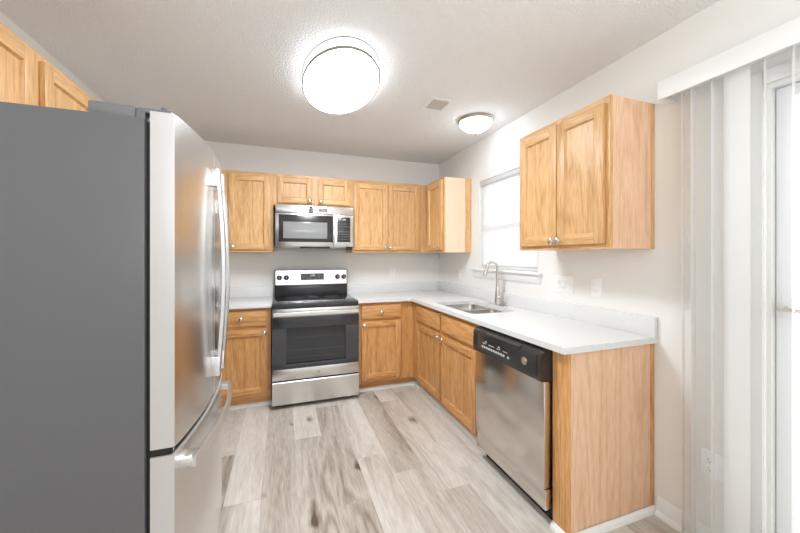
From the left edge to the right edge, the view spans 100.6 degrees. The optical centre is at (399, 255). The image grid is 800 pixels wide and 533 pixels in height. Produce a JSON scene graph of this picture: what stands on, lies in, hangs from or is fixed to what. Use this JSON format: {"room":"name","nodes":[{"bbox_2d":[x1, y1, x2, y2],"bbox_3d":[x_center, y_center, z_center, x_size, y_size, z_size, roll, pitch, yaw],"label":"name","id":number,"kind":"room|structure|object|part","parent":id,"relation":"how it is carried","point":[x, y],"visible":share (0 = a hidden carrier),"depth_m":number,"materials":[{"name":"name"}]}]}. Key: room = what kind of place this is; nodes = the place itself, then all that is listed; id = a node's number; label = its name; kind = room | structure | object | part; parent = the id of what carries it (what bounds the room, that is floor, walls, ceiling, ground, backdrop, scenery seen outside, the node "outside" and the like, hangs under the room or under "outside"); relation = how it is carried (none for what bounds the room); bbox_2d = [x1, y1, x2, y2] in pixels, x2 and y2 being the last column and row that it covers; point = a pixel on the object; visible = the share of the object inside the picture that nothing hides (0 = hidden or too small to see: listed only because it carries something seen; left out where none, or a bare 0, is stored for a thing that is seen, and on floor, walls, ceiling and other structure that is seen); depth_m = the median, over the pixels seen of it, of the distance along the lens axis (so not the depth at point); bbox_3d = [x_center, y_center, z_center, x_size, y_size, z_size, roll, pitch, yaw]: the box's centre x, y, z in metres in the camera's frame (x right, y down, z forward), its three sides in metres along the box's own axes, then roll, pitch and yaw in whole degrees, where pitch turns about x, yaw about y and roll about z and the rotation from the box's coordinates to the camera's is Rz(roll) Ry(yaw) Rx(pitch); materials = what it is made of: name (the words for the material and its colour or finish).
{"room":"kitchen","nodes":[
{"label":"kitchen","id":0,"kind":"room"},
{"bbox_2d":[0,11,104,101],"bbox_3d":[-1.608,0.107,0.664,0.100,2.503,5.200,0,0,-19],"label":"wall","id":1,"kind":"structure","parent":0,"point":[4,20],"depth_m":1.84,"materials":[{"name":"white paint"}]},
{"bbox_2d":[0,22,94,110],"bbox_3d":[-1.554,-0.629,1.245,0.385,0.341,0.980,0,0,-19],"label":"upper cabinet","id":2,"kind":"object","parent":1,"relation":"attached to","point":[26,77],"visible":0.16,"depth_m":1.24,"materials":[{"name":"brown wood"}]},
{"bbox_3d":[-1.332,-0.629,1.069,0.020,0.290,0.420,0,0,-19],"label":"door","id":3,"kind":"part","parent":2,"relation":"part of","materials":[{"name":"brown wood"}]},
{"bbox_3d":[-1.490,-0.629,1.517,0.020,0.290,0.420,0,0,-19],"label":"door","id":4,"kind":"part","parent":2,"relation":"part of","materials":[{"name":"brown wood"}]},
{"bbox_2d":[205,141,438,296],"bbox_3d":[-0.978,0.107,3.706,3.310,2.503,0.120,0,0,-19],"label":"wall","id":5,"kind":"structure","parent":0,"point":[247,269],"depth_m":3.71,"materials":[{"name":"white paint"}]},
{"bbox_2d":[222,170,273,251],"bbox_3d":[-1.694,-0.419,3.195,0.898,0.762,0.365,0,0,-19],"label":"upper cabinet","id":6,"kind":"object","parent":5,"relation":"attached to","point":[249,195],"visible":0.46,"depth_m":3.14,"materials":[{"name":"brown wood"}]},
{"bbox_2d":[229,286,273,297],"bbox_3d":[-1.764,0.372,3.354,0.912,0.104,0.018,0,0,-19],"label":"backsplash","id":7,"kind":"structure","parent":5,"relation":"attached to","point":[235,292],"depth_m":3.43,"materials":[{"name":"white stone"}]},
{"bbox_2d":[273,173,351,208],"bbox_3d":[-0.909,-0.649,3.471,0.765,0.302,0.365,0,0,-19],"label":"upper cabinet","id":8,"kind":"object","parent":5,"relation":"attached to","point":[287,189],"visible":0.96,"depth_m":3.33,"materials":[{"name":"brown wood"}]},
{"bbox_3d":[-1.035,-0.646,3.278,0.331,0.255,0.020,0,0,-19],"label":"door","id":9,"kind":"part","parent":8,"relation":"part of","materials":[{"name":"brown wood"}]},
{"bbox_2d":[275,204,352,249],"bbox_3d":[-0.887,-0.276,3.434,0.745,0.436,0.446,0,0,-19],"label":"microwave","id":10,"kind":"object","parent":8,"relation":"attached to","point":[317,227],"visible":1,"depth_m":3.25,"materials":[{"name":"grey metal"}]},
{"bbox_3d":[-0.927,-0.252,3.239,0.541,0.320,0.024,0,0,-19],"label":"door","id":11,"kind":"part","parent":10,"relation":"part of","materials":[{"name":"silver metal"}]},
{"bbox_3d":[-0.831,-0.452,3.273,0.745,0.076,0.022,0,0,-19],"label":"trim","id":12,"kind":"part","parent":10,"relation":"part of","materials":[{"name":"silver metal"}]},
{"bbox_3d":[-0.642,-0.261,3.305,0.020,0.298,0.040,0,0,-19],"label":"handle","id":13,"kind":"part","parent":10,"relation":"part of","materials":[{"name":"silver metal"}]},
{"bbox_3d":[-0.575,-0.252,3.364,0.202,0.320,0.022,0,0,-19],"label":"control frame","id":14,"kind":"part","parent":10,"relation":"part of","materials":[{"name":"silver metal"}]},
{"bbox_3d":[-0.567,-0.264,3.353,0.130,0.249,0.004,0,0,-19],"label":"control panel","id":15,"kind":"part","parent":10,"relation":"part of","materials":[{"name":"grey plastic"}]},
{"bbox_3d":[-0.675,-0.646,3.405,0.320,0.255,0.020,0,0,-19],"label":"door","id":16,"kind":"part","parent":8,"relation":"part of","materials":[{"name":"brown wood"}]},
{"bbox_2d":[346,180,425,252],"bbox_3d":[-0.147,-0.419,3.740,0.848,0.762,0.365,0,0,-19],"label":"upper cabinet","id":17,"kind":"object","parent":5,"relation":"attached to","point":[388,217],"visible":1,"depth_m":3.59,"materials":[{"name":"brown wood"}]},
{"bbox_3d":[-0.306,-0.416,3.534,0.364,0.706,0.020,0,0,-19],"label":"door","id":18,"kind":"part","parent":17,"relation":"part of","materials":[{"name":"brown wood"}]},
{"bbox_3d":[0.043,-0.416,3.658,0.365,0.706,0.020,0,0,-19],"label":"door","id":19,"kind":"part","parent":17,"relation":"part of","materials":[{"name":"brown wood"}]},
{"bbox_2d":[390,268,395,277],"bbox_3d":[-0.086,0.198,3.952,0.072,0.116,0.008,0,0,-19],"label":"wall outlet","id":20,"kind":"object","parent":5,"relation":"attached to","point":[392,270],"visible":1,"depth_m":3.95,"materials":[{"name":"white plastic"}]},
{"bbox_2d":[0,0,718,163],"bbox_3d":[-0.114,-1.195,1.254,3.310,0.100,5.320,0,0,-19],"label":"ceiling","id":21,"kind":"structure","parent":0,"point":[231,70],"depth_m":1.90,"materials":[{"name":"white paint"}]},
{"bbox_2d":[302,36,379,113],"bbox_3d":[-0.381,-1.110,2.119,0.468,0.070,0.836,0,0,-19],"label":"ceiling light","id":22,"kind":"object","parent":21,"relation":"attached to","point":[339,77],"visible":1,"depth_m":2.00,"materials":[{"name":"white glass"}]},
{"bbox_2d":[421,97,454,111],"bbox_3d":[0.281,-1.142,2.510,0.186,0.006,0.203,0,0,-19],"label":"ceiling vent","id":23,"kind":"object","parent":21,"relation":"in","point":[436,104],"visible":1,"depth_m":2.50,"materials":[{"name":"white metal"}]},
{"bbox_2d":[458,113,493,134],"bbox_3d":[0.636,-1.082,2.796,0.296,0.126,0.296,0,0,-19],"label":"ceiling light","id":24,"kind":"object","parent":21,"relation":"attached to","point":[475,123],"visible":1,"depth_m":2.71,"materials":[{"name":"white glass"}]},
{"bbox_3d":[0.636,-1.083,2.796,0.262,0.076,0.262,0,0,-19],"label":"lamp shade","id":25,"kind":"part","parent":24,"relation":"part of","materials":[{"name":"white glass"}]},
{"bbox_2d":[219,385,679,532],"bbox_3d":[-0.231,1.339,0.690,4.335,0.002,8.693,0,0,-19],"label":"floor","id":26,"kind":"structure","parent":0,"point":[389,460],"depth_m":2.04,"materials":[{"name":"wood"}]},
{"bbox_2d":[0,100,230,532],"bbox_3d":[-1.212,0.437,1.274,0.992,1.803,0.828,0,0,-19],"label":"refrigerator","id":27,"kind":"object","parent":26,"relation":"on","point":[115,245],"visible":1,"depth_m":0.97,"materials":[{"name":"grey metal"}]},
{"bbox_3d":[-0.772,0.075,1.210,0.102,1.023,0.410,0,0,-19],"label":"door","id":28,"kind":"part","parent":27,"relation":"part of","materials":[{"name":"silver metal"}]},
{"bbox_3d":[-0.841,0.937,1.406,0.102,0.653,0.826,0,0,-19],"label":"freezer drawer","id":29,"kind":"part","parent":27,"relation":"part of","materials":[{"name":"silver metal"}]},
{"bbox_3d":[-0.778,0.663,1.405,0.086,0.034,0.704,0,0,-19],"label":"handle","id":30,"kind":"part","parent":27,"relation":"part of","materials":[{"name":"silver metal"}]},
{"bbox_3d":[-0.910,0.075,1.602,0.102,1.023,0.410,0,0,-19],"label":"door","id":31,"kind":"part","parent":27,"relation":"part of","materials":[{"name":"silver metal"}]},
{"bbox_3d":[-0.754,0.067,1.384,0.053,0.859,0.030,0,0,-19],"label":"handle","id":32,"kind":"part","parent":27,"relation":"part of","materials":[{"name":"silver metal"}]},
{"bbox_3d":[-0.787,0.067,1.478,0.053,0.859,0.030,0,0,-19],"label":"handle","id":33,"kind":"part","parent":27,"relation":"part of","materials":[{"name":"silver metal"}]},
{"bbox_2d":[222,303,272,406],"bbox_3d":[-1.481,0.897,3.127,0.516,0.881,0.635,0,0,-19],"label":"base cabinet","id":34,"kind":"object","parent":26,"relation":"on","point":[248,355],"visible":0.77,"depth_m":2.90,"materials":[{"name":"brown wood"}]},
{"bbox_3d":[-1.377,0.930,2.872,0.423,0.567,0.020,0,0,-19],"label":"door","id":35,"kind":"part","parent":34,"relation":"part of","materials":[{"name":"brown wood"}]},
{"bbox_2d":[222,400,271,409],"bbox_3d":[-1.403,1.322,2.917,0.524,0.032,0.018,0,0,-19],"label":"trim","id":36,"kind":"structure","parent":34,"relation":"attached to","point":[263,403],"depth_m":2.94,"materials":[{"name":"white paint"}]},
{"bbox_3d":[-1.377,0.543,2.872,0.423,0.138,0.020,0,0,-19],"label":"drawer","id":37,"kind":"part","parent":34,"relation":"part of","materials":[{"name":"brown wood"}]},
{"bbox_2d":[229,286,273,309],"bbox_3d":[-1.664,0.387,3.069,0.912,0.134,0.623,0,0,-19],"label":"countertop","id":38,"kind":"structure","parent":34,"relation":"on","point":[240,297],"depth_m":3.37,"materials":[{"name":"white stone"}]},
{"bbox_2d":[272,269,358,406],"bbox_3d":[-0.845,0.742,3.284,0.763,1.192,0.715,0,0,-19],"label":"range","id":39,"kind":"object","parent":26,"relation":"on","point":[315,321],"visible":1,"depth_m":3.03,"materials":[{"name":"grey metal"}]},
{"bbox_3d":[-0.940,0.227,3.564,0.738,0.150,0.020,0,0,-19],"label":"control panel","id":40,"kind":"part","parent":39,"relation":"part of","materials":[{"name":"silver metal"}]},
{"bbox_2d":[272,294,357,308],"bbox_3d":[-0.845,0.441,3.279,0.760,0.040,0.585,0,0,-19],"label":"cooktop","id":41,"kind":"object","parent":39,"relation":"in","point":[280,301],"depth_m":3.10,"materials":[{"name":"black glass"}]},
{"bbox_3d":[-0.752,1.203,3.014,0.760,0.202,0.044,0,0,-19],"label":"storage drawer","id":42,"kind":"part","parent":39,"relation":"part of","materials":[{"name":"silver metal"}]},
{"bbox_3d":[-0.752,0.764,3.014,0.760,0.452,0.044,0,0,-19],"label":"oven door","id":43,"kind":"part","parent":39,"relation":"part of","materials":[{"name":"black glass"}]},
{"bbox_3d":[-0.752,0.501,3.014,0.760,0.073,0.045,0,0,-19],"label":"trim","id":44,"kind":"part","parent":39,"relation":"part of","materials":[{"name":"silver metal"}]},
{"bbox_3d":[-0.752,1.040,3.014,0.760,0.097,0.045,0,0,-19],"label":"trim","id":45,"kind":"part","parent":39,"relation":"part of","materials":[{"name":"silver metal"}]},
{"bbox_3d":[-0.736,0.505,2.970,0.736,0.030,0.050,0,0,-19],"label":"handle","id":46,"kind":"part","parent":39,"relation":"part of","materials":[{"name":"silver metal"}]},
{"bbox_2d":[358,301,415,387],"bbox_3d":[-0.199,0.897,3.578,0.615,0.881,0.635,0,0,-19],"label":"base cabinet","id":47,"kind":"object","parent":26,"relation":"on","point":[385,328],"visible":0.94,"depth_m":3.31,"materials":[{"name":"brown wood"}]},
{"bbox_3d":[-0.182,0.927,3.292,0.403,0.573,0.020,0,0,-19],"label":"door","id":48,"kind":"part","parent":47,"relation":"part of","materials":[{"name":"brown wood"}]},
{"bbox_3d":[-0.182,0.549,3.292,0.403,0.135,0.020,0,0,-19],"label":"drawer","id":49,"kind":"part","parent":47,"relation":"part of","materials":[{"name":"brown wood"}]},
{"bbox_2d":[359,381,485,453],"bbox_3d":[0.080,1.322,2.760,0.633,0.032,1.297,0,0,-19],"label":"trim","id":50,"kind":"structure","parent":26,"relation":"on","point":[454,420],"depth_m":3.09,"materials":[{"name":"white paint"}]},
{"bbox_2d":[413,302,480,437],"bbox_3d":[0.573,0.897,2.934,0.617,0.881,1.294,0,0,-19],"label":"base cabinet","id":51,"kind":"object","parent":26,"relation":"on","point":[444,354],"visible":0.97,"depth_m":2.68,"materials":[{"name":"brown wood"}]},
{"bbox_3d":[0.252,0.556,3.044,0.020,0.141,0.506,0,0,-19],"label":"false drawer","id":52,"kind":"part","parent":51,"relation":"part of","materials":[{"name":"brown wood"}]},
{"bbox_3d":[0.252,0.939,3.044,0.020,0.562,0.506,0,0,-19],"label":"door","id":53,"kind":"part","parent":51,"relation":"part of","materials":[{"name":"brown wood"}]},
{"bbox_3d":[0.435,0.556,2.523,0.020,0.141,0.527,0,0,-19],"label":"false drawer","id":54,"kind":"part","parent":51,"relation":"part of","materials":[{"name":"brown wood"}]},
{"bbox_3d":[0.435,0.939,2.523,0.020,0.562,0.527,0,0,-19],"label":"door","id":55,"kind":"part","parent":51,"relation":"part of","materials":[{"name":"brown wood"}]},
{"bbox_2d":[347,282,656,354],"bbox_3d":[0.367,0.387,2.752,1.164,0.134,2.570,0,0,-19],"label":"countertop","id":56,"kind":"structure","parent":51,"relation":"on","point":[564,328],"depth_m":2.19,"materials":[{"name":"white stone"}]},
{"bbox_2d":[444,304,501,313],"bbox_3d":[0.606,0.546,2.790,0.390,0.184,0.650,0,0,-19],"label":"sink","id":57,"kind":"object","parent":56,"relation":"in","point":[469,308],"visible":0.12,"depth_m":3.03,"materials":[{"name":"silver metal"}]},
{"bbox_3d":[0.550,0.546,2.951,0.390,0.184,0.310,0,0,-19],"label":"bowl","id":58,"kind":"part","parent":57,"relation":"part of","materials":[{"name":"silver metal"}]},
{"bbox_3d":[0.664,0.546,2.628,0.390,0.184,0.305,0,0,-19],"label":"bowl","id":59,"kind":"part","parent":57,"relation":"part of","materials":[{"name":"silver metal"}]},
{"bbox_2d":[483,261,507,306],"bbox_3d":[0.793,0.232,2.872,0.174,0.384,0.250,0,0,-19],"label":"faucet","id":60,"kind":"object","parent":56,"relation":"on","point":[498,297],"visible":1,"depth_m":2.87,"materials":[{"name":"silver metal"}]},
{"bbox_3d":[0.801,0.157,2.875,0.127,0.234,0.027,0,0,-19],"label":"spout","id":61,"kind":"part","parent":60,"relation":"part of","materials":[{"name":"silver metal"}]},
{"bbox_3d":[0.849,0.420,2.892,0.056,0.007,0.250,0,0,-19],"label":"deck plate","id":62,"kind":"part","parent":60,"relation":"part of","materials":[{"name":"silver metal"}]},
{"bbox_2d":[473,326,552,519],"bbox_3d":[0.873,0.904,2.019,0.640,0.868,0.617,0,0,-19],"label":"dishwasher","id":63,"kind":"object","parent":26,"relation":"on","point":[514,376],"visible":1,"depth_m":1.82,"materials":[{"name":"silver metal"}]},
{"bbox_3d":[0.591,0.484,1.926,0.017,0.015,0.320,0,0,-19],"label":"handle","id":64,"kind":"part","parent":63,"relation":"part of","materials":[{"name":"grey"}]},
{"bbox_3d":[0.624,0.545,1.931,0.076,0.150,0.617,0,0,-19],"label":"control panel","id":65,"kind":"part","parent":63,"relation":"part of","materials":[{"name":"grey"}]},
{"bbox_3d":[0.633,0.887,1.936,0.056,0.530,0.614,0,0,-19],"label":"door","id":66,"kind":"part","parent":63,"relation":"part of","materials":[{"name":"silver metal"}]},
{"bbox_3d":[0.637,1.209,1.937,0.046,0.102,0.614,0,0,-19],"label":"panel","id":67,"kind":"part","parent":63,"relation":"part of","materials":[{"name":"silver metal"}]},
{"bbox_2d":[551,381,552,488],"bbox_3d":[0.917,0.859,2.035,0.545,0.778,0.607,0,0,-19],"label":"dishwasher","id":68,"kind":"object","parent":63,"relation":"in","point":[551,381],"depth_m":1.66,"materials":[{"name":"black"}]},
{"bbox_2d":[553,344,653,532],"bbox_3d":[1.046,0.897,1.695,0.584,0.882,0.094,0,0,-19],"label":"cabinet end panel","id":69,"kind":"object","parent":26,"relation":"on","point":[603,400],"visible":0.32,"depth_m":1.64,"materials":[{"name":"brown wood"}]},
{"bbox_2d":[550,504,655,532],"bbox_3d":[1.041,1.322,1.684,0.604,0.032,0.112,0,0,-19],"label":"trim","id":70,"kind":"structure","parent":69,"relation":"attached to","point":[626,519],"depth_m":1.64,"materials":[{"name":"white paint"}]},
{"bbox_3d":[1.325,0.882,1.745,0.024,0.852,0.004,0,0,-19],"label":"scribe trim","id":71,"kind":"part","parent":69,"relation":"part of","materials":[{"name":"brown wood"}]},
{"bbox_2d":[439,0,799,532],"bbox_3d":[1.410,0.107,1.727,0.120,2.503,5.200,0,0,-19],"label":"wall","id":72,"kind":"structure","parent":0,"point":[648,282],"depth_m":1.69,"materials":[{"name":"white paint"}]},
{"bbox_2d":[426,177,470,252],"bbox_3d":[0.494,-0.419,3.594,0.365,0.762,0.437,0,0,-19],"label":"upper cabinet","id":73,"kind":"object","parent":72,"relation":"attached to","point":[448,199],"visible":1,"depth_m":3.41,"materials":[{"name":"brown wood"}]},
{"bbox_3d":[0.366,-0.416,3.533,0.020,0.706,0.356,0,0,-19],"label":"door","id":74,"kind":"part","parent":73,"relation":"part of","materials":[{"name":"brown wood"}]},
{"bbox_3d":[0.379,-0.419,3.555,0.019,0.762,0.434,0,0,-19],"label":"frame","id":75,"kind":"part","parent":73,"relation":"part of","materials":[{"name":"brown wood"}]},
{"bbox_3d":[0.706,-0.419,3.438,0.068,0.762,0.002,0,0,-19],"label":"scribe trim","id":76,"kind":"part","parent":73,"relation":"part of","materials":[{"name":"brown wood"}]},
{"bbox_2d":[458,269,460,278],"bbox_3d":[0.656,0.197,3.673,0.008,0.116,0.072,0,0,-19],"label":"wall outlet","id":77,"kind":"object","parent":72,"relation":"attached to","point":[459,270],"visible":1,"depth_m":3.67,"materials":[{"name":"white plastic"}]},
{"bbox_2d":[471,176,542,283],"bbox_3d":[0.951,-0.261,2.965,0.145,0.952,0.960,0,0,-19],"label":"window","id":78,"kind":"structure","parent":72,"relation":"in","point":[523,276],"depth_m":2.84,"materials":[{"name":"white plastic"}]},
{"bbox_3d":[0.922,0.135,2.955,0.085,0.021,0.960,0,0,-19],"label":"sill","id":79,"kind":"part","parent":78,"relation":"part of","materials":[{"name":"white paint"}]},
{"bbox_2d":[480,167,537,270],"bbox_3d":[0.947,-0.309,2.937,0.042,0.852,0.798,0,0,-19],"label":"window blind","id":80,"kind":"object","parent":78,"relation":"attached to","point":[500,245],"visible":0.66,"depth_m":2.98,"materials":[{"name":"white"}]},
{"bbox_3d":[0.946,0.109,2.937,0.024,0.016,0.786,0,0,-19],"label":"rail","id":81,"kind":"part","parent":80,"relation":"part of","materials":[{"name":"white plastic"}]},
{"bbox_3d":[0.999,-0.307,2.955,0.060,0.860,0.810,0,0,-19],"label":"frame","id":82,"kind":"part","parent":78,"relation":"part of","materials":[{"name":"white plastic"}]},
{"bbox_2d":[554,275,573,293],"bbox_3d":[1.135,0.197,2.309,0.011,0.116,0.164,0,0,-19],"label":"light switch","id":83,"kind":"object","parent":72,"relation":"attached to","point":[564,284],"visible":1,"depth_m":2.30,"materials":[{"name":"white plastic"}]},
{"bbox_2d":[520,94,653,250],"bbox_3d":[1.054,-0.419,2.003,0.365,0.764,0.672,0,0,-19],"label":"upper cabinet","id":84,"kind":"object","parent":72,"relation":"attached to","point":[587,175],"visible":1,"depth_m":1.74,"materials":[{"name":"brown wood"}]},
{"bbox_3d":[0.871,-0.416,2.100,0.020,0.706,0.314,0,0,-19],"label":"door","id":85,"kind":"part","parent":84,"relation":"part of","materials":[{"name":"brown wood"}]},
{"bbox_3d":[0.891,-0.089,1.964,0.033,0.037,0.037,0,0,-19],"label":"knob","id":86,"kind":"part","parent":84,"relation":"part of","materials":[{"name":"silver metal"}]},
{"bbox_3d":[0.908,-0.089,1.917,0.033,0.037,0.037,0,0,-19],"label":"knob","id":87,"kind":"part","parent":84,"relation":"part of","materials":[{"name":"silver metal"}]},
{"bbox_3d":[0.939,-0.419,1.964,0.019,0.762,0.667,0,0,-19],"label":"frame","id":88,"kind":"part","parent":84,"relation":"part of","materials":[{"name":"brown wood"}]},
{"bbox_3d":[0.974,-0.416,1.806,0.020,0.706,0.298,0,0,-19],"label":"door","id":89,"kind":"part","parent":84,"relation":"part of","materials":[{"name":"brown wood"}]},
{"bbox_2d":[591,278,601,297],"bbox_3d":[1.221,0.197,2.069,0.008,0.116,0.072,0,0,-19],"label":"wall outlet","id":90,"kind":"object","parent":72,"relation":"attached to","point":[596,283],"visible":1,"depth_m":2.06,"materials":[{"name":"white plastic"}]},
{"bbox_2d":[654,495,716,532],"bbox_3d":[1.387,1.292,1.562,0.032,0.092,0.344,0,0,-19],"label":"baseboard","id":91,"kind":"structure","parent":72,"relation":"attached to","point":[666,511],"depth_m":1.64,"materials":[{"name":"white paint"}]},
{"bbox_2d":[701,448,723,483],"bbox_3d":[1.423,0.950,1.493,0.011,0.116,0.118,0,0,-19],"label":"wall outlet","id":92,"kind":"object","parent":72,"relation":"attached to","point":[705,454],"visible":0.7,"depth_m":1.51,"materials":[{"name":"white plastic"}]},
{"bbox_2d":[706,455,710,462],"bbox_3d":[1.414,0.931,1.514,0.003,0.028,0.033,0,0,-19],"label":"socket","id":93,"kind":"object","parent":92,"relation":"attached to","point":[708,457],"depth_m":1.52,"materials":[{"name":"grey plastic"}]},
{"bbox_2d":[706,464,710,471],"bbox_3d":[1.414,0.970,1.514,0.003,0.028,0.033,0,0,-19],"label":"socket","id":94,"kind":"object","parent":92,"relation":"attached to","point":[708,466],"depth_m":1.52,"materials":[{"name":"grey plastic"}]},
{"bbox_2d":[658,17,799,532],"bbox_3d":[1.689,0.234,0.582,0.115,2.168,2.255,0,0,-19],"label":"vertical blind","id":95,"kind":"object","parent":72,"relation":"attached to","point":[733,64],"visible":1,"depth_m":1.39,"materials":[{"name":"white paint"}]},
{"bbox_2d":[750,57,799,532],"bbox_3d":[1.830,0.294,0.486,0.152,2.088,1.976,0,0,-19],"label":"door","id":96,"kind":"structure","parent":72,"relation":"in","point":[779,93],"depth_m":1.33,"materials":[{"name":"white paint"}]},
{"bbox_3d":[1.846,0.323,0.491,0.119,2.030,1.860,0,0,-19],"label":"frame","id":97,"kind":"part","parent":96,"relation":"part of","materials":[{"name":"white paint"}]},
{"bbox_3d":[1.522,0.203,1.305,0.008,0.090,0.030,0,0,-19],"label":"handle plate","id":98,"kind":"part","parent":96,"relation":"part of","materials":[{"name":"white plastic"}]},
{"bbox_3d":[1.687,0.322,0.902,0.035,1.988,0.940,0,0,-19],"label":"sash","id":99,"kind":"part","parent":96,"relation":"part of","materials":[{"name":"white plastic"}]},
{"bbox_3d":[1.512,0.207,1.246,0.056,0.020,0.126,0,0,-19],"label":"handle","id":100,"kind":"part","parent":96,"relation":"part of","materials":[{"name":"silver metal"}]},
{"label":"outside","id":101,"kind":"structure","parent":0,"visible":0},
{"bbox_2d":[796,318,799,532],"bbox_3d":[5.626,1.438,3.317,8.870,0.080,13.000,0,0,-19],"label":"ground","id":102,"kind":"structure","parent":101,"point":[797,320],"depth_m":2.74,"materials":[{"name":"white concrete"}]}
]}

